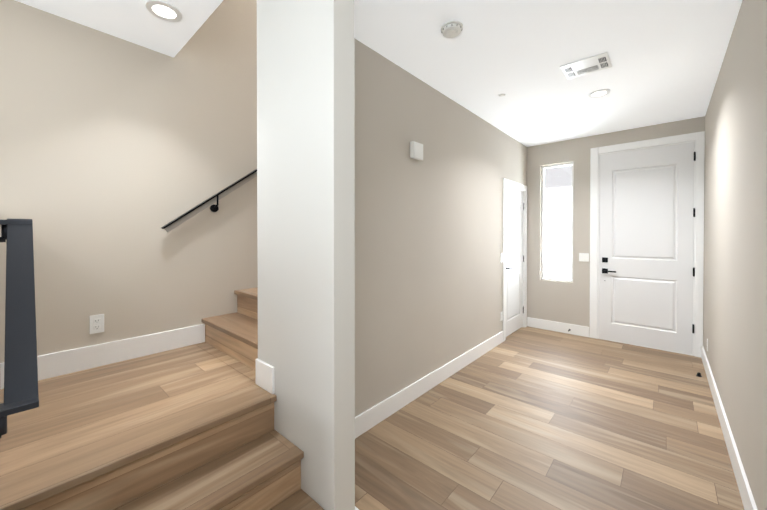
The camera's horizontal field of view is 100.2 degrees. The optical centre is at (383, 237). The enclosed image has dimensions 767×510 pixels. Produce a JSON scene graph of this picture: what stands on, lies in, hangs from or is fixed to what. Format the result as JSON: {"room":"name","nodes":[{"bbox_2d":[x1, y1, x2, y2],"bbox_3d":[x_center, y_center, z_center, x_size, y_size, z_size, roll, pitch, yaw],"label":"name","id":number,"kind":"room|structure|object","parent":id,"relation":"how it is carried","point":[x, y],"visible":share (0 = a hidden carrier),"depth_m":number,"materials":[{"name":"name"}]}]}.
{"room":"entrance hallway","nodes":[
{"label":"entrance hallway","id":0,"kind":"room"},
{"bbox_2d":[15,0,222,56],"bbox_3d":[-2.431,-1.377,0.563,0.980,0.165,3.850,0,1,41],"label":"ceiling","id":1,"kind":"structure","parent":0,"point":[135,22],"depth_m":1.91,"materials":[{"name":"paint"}]},
{"bbox_2d":[145,0,181,21],"bbox_3d":[-1.261,-1.301,1.845,0.176,0.008,0.176,0,1,41],"label":"recessed light","id":2,"kind":"object","parent":1,"relation":"in","point":[163,10],"visible":1,"depth_m":1.84,"materials":[{"name":"white plastic"}]},
{"bbox_2d":[0,0,257,362],"bbox_3d":[-1.365,-1.336,2.603,0.120,5.400,8.320,0,1,41],"label":"wall","id":3,"kind":"structure","parent":0,"point":[116,154],"depth_m":2.13,"materials":[{"name":"paint"}]},
{"bbox_2d":[89,314,103,333],"bbox_3d":[-1.805,0.544,2.020,0.009,0.115,0.070,0,1,41],"label":"outlet","id":4,"kind":"object","parent":3,"relation":"attached to","point":[96,323],"visible":1,"depth_m":2.02,"materials":[{"name":"white plastic"}]},
{"bbox_2d":[161,169,256,231],"bbox_3d":[-0.224,-1.546,3.736,0.085,2.991,4.019,0,1,41],"label":"handrail","id":5,"kind":"object","parent":3,"relation":"attached to","point":[187,215],"depth_m":2.47,"materials":[{"name":"black metal"}]},
{"bbox_2d":[257,0,354,509],"bbox_3d":[-0.417,0.012,1.618,0.660,2.720,0.120,0,1,41],"label":"column","id":6,"kind":"structure","parent":0,"point":[306,181],"depth_m":1.46,"materials":[{"name":"paint"}]},
{"bbox_2d":[0,324,274,393],"bbox_3d":[-1.297,0.746,1.730,1.160,0.140,1.021,0,1,41],"label":"baseboard","id":7,"kind":"structure","parent":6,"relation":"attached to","point":[51,365],"depth_m":2.03,"materials":[{"name":"white wood"}]},
{"bbox_2d":[354,38,526,416],"bbox_3d":[0.777,-0.002,3.378,0.120,2.720,4.100,0,1,41],"label":"wall","id":8,"kind":"structure","parent":0,"point":[428,264],"depth_m":2.76,"materials":[{"name":"beige paint"}]},
{"bbox_2d":[410,141,422,160],"bbox_3d":[0.281,-0.724,2.683,0.044,0.135,0.140,0,1,41],"label":"door chime","id":9,"kind":"object","parent":8,"relation":"attached to","point":[416,150],"visible":1,"depth_m":2.64,"materials":[{"name":"white plastic"}]},
{"bbox_2d":[355,331,502,437],"bbox_3d":[0.510,1.291,2.984,0.015,0.140,3.140,0,1,41],"label":"baseboard","id":10,"kind":"structure","parent":8,"relation":"attached to","point":[370,418],"depth_m":2.72,"materials":[{"name":"white wood"}]},
{"bbox_2d":[502,178,526,341],"bbox_3d":[1.815,0.288,4.545,0.136,2.120,0.930,0,1,41],"label":"trim","id":11,"kind":"structure","parent":8,"relation":"attached to","point":[513,184],"depth_m":4.56,"materials":[{"name":"white wood"}]},
{"bbox_2d":[506,186,523,336],"bbox_3d":[1.852,0.321,4.521,0.091,2.030,0.772,0,1,41],"label":"closet door","id":12,"kind":"structure","parent":8,"relation":"in","point":[514,261],"depth_m":4.54,"materials":[{"name":"white wood"}]},
{"bbox_2d":[354,0,741,146],"bbox_3d":[0.221,-1.405,1.203,2.150,0.120,8.320,0,1,41],"label":"ceiling","id":13,"kind":"structure","parent":0,"point":[666,57],"depth_m":2.37,"materials":[{"name":"paint"}]},
{"bbox_2d":[440,20,462,37],"bbox_3d":[0.440,-1.330,2.064,0.144,0.039,0.144,0,1,41],"label":"smoke detector","id":14,"kind":"object","parent":13,"relation":"attached to","point":[452,29],"visible":0.98,"depth_m":2.03,"materials":[{"name":"white plastic"}]},
{"bbox_2d":[560,52,611,79],"bbox_3d":[1.601,-1.348,2.533,0.310,0.010,0.280,0,1,41],"label":"ceiling vent","id":15,"kind":"object","parent":13,"relation":"in","point":[589,65],"visible":1,"depth_m":2.52,"materials":[{"name":"white plastic"}]},
{"bbox_2d":[588,89,610,97],"bbox_3d":[2.031,-1.355,3.021,0.176,0.008,0.176,0,1,41],"label":"recessed light","id":16,"kind":"object","parent":13,"relation":"in","point":[599,93],"visible":0.96,"depth_m":3.02,"materials":[{"name":"white plastic"}]},
{"bbox_2d":[355,326,743,509],"bbox_3d":[-0.653,1.419,1.997,4.480,0.100,8.320,0,1,41],"label":"floor","id":17,"kind":"structure","parent":0,"point":[527,418],"depth_m":2.18,"materials":[{"name":"brown wood"}]},
{"bbox_2d":[0,342,276,509],"bbox_3d":[-1.286,1.094,1.725,1.183,0.555,1.023,0,1,41],"label":"stair","id":18,"kind":"structure","parent":17,"relation":"on","point":[112,436],"depth_m":1.43,"materials":[{"name":"brown wood"}]},
{"bbox_2d":[113,430,323,509],"bbox_3d":[-0.696,1.191,1.157,0.505,0.370,0.951,0,1,41],"label":"stair step","id":19,"kind":"structure","parent":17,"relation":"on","point":[262,472],"depth_m":1.38,"materials":[{"name":"brown wood"}]},
{"bbox_2d":[201,287,257,370],"bbox_3d":[0.339,-0.125,3.712,0.976,2.960,4.173,0,1,41],"label":"flight","id":20,"kind":"object","parent":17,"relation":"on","point":[234,335],"visible":0.06,"depth_m":2.31,"materials":[{"name":"brown wood"}]},
{"bbox_2d":[527,116,704,332],"bbox_3d":[2.934,-0.010,4.289,1.910,2.720,0.120,0,1,41],"label":"wall","id":21,"kind":"structure","parent":0,"point":[561,301],"depth_m":4.46,"materials":[{"name":"beige paint"}]},
{"bbox_2d":[541,162,573,281],"bbox_3d":[2.533,-0.218,4.664,0.426,1.686,0.045,0,1,41],"label":"sidelight window","id":22,"kind":"structure","parent":21,"relation":"in","point":[543,224],"depth_m":4.69,"materials":[{"name":"white glass"}]},
{"bbox_2d":[527,317,588,336],"bbox_3d":[2.484,1.278,4.606,0.800,0.140,0.015,0,1,41],"label":"baseboard","id":23,"kind":"structure","parent":21,"relation":"attached to","point":[579,330],"depth_m":4.58,"materials":[{"name":"white wood"}]},
{"bbox_2d":[579,253,588,261],"bbox_3d":[2.736,0.270,4.376,0.116,0.115,0.010,0,1,41],"label":"light switch","id":24,"kind":"object","parent":21,"relation":"attached to","point":[583,257],"visible":1,"depth_m":4.37,"materials":[{"name":"white plastic"}]},
{"bbox_2d":[589,131,704,356],"bbox_3d":[3.235,0.078,4.013,1.088,2.550,0.136,0,1,41],"label":"door frame","id":25,"kind":"structure","parent":21,"relation":"attached to","point":[697,139],"depth_m":3.78,"materials":[{"name":"white wood"}]},
{"bbox_2d":[599,142,695,354],"bbox_3d":[3.212,0.121,3.961,0.912,2.440,0.101,0,1,41],"label":"front door","id":26,"kind":"structure","parent":21,"relation":"in","point":[646,268],"depth_m":3.94,"materials":[{"name":"white wood"}]},
{"bbox_2d":[703,0,766,509],"bbox_3d":[0.982,0.021,0.543,0.120,2.720,8.320,0,1,41],"label":"wall","id":27,"kind":"structure","parent":0,"point":[735,267],"depth_m":1.81,"materials":[{"name":"beige paint"}]},
{"bbox_2d":[701,346,756,509],"bbox_3d":[0.885,1.311,0.546,0.015,0.140,8.180,0,1,41],"label":"baseboard","id":28,"kind":"structure","parent":27,"relation":"attached to","point":[745,491],"depth_m":1.97,"materials":[{"name":"white wood"}]},
{"bbox_3d":[-1.419,0.627,1.070,1.850,1.500,0.125,0,1,41],"label":"wall","id":29,"kind":"structure","parent":0,"visible":0},
{"bbox_2d":[0,219,38,437],"bbox_3d":[-0.945,0.192,0.802,0.466,0.492,0.101,0,1,41],"label":"stair railing","id":30,"kind":"object","parent":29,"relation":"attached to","point":[21,394],"visible":1,"depth_m":0.78,"materials":[{"name":"grey metal"}]},
{"label":"outside","id":31,"kind":"structure","parent":0,"visible":0},
{"bbox_2d":[544,165,571,278],"bbox_3d":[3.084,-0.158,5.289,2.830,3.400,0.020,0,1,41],"label":"window pane","id":32,"kind":"object","parent":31,"point":[555,220],"depth_m":5.40,"materials":[{"name":"glass"}]}
]}

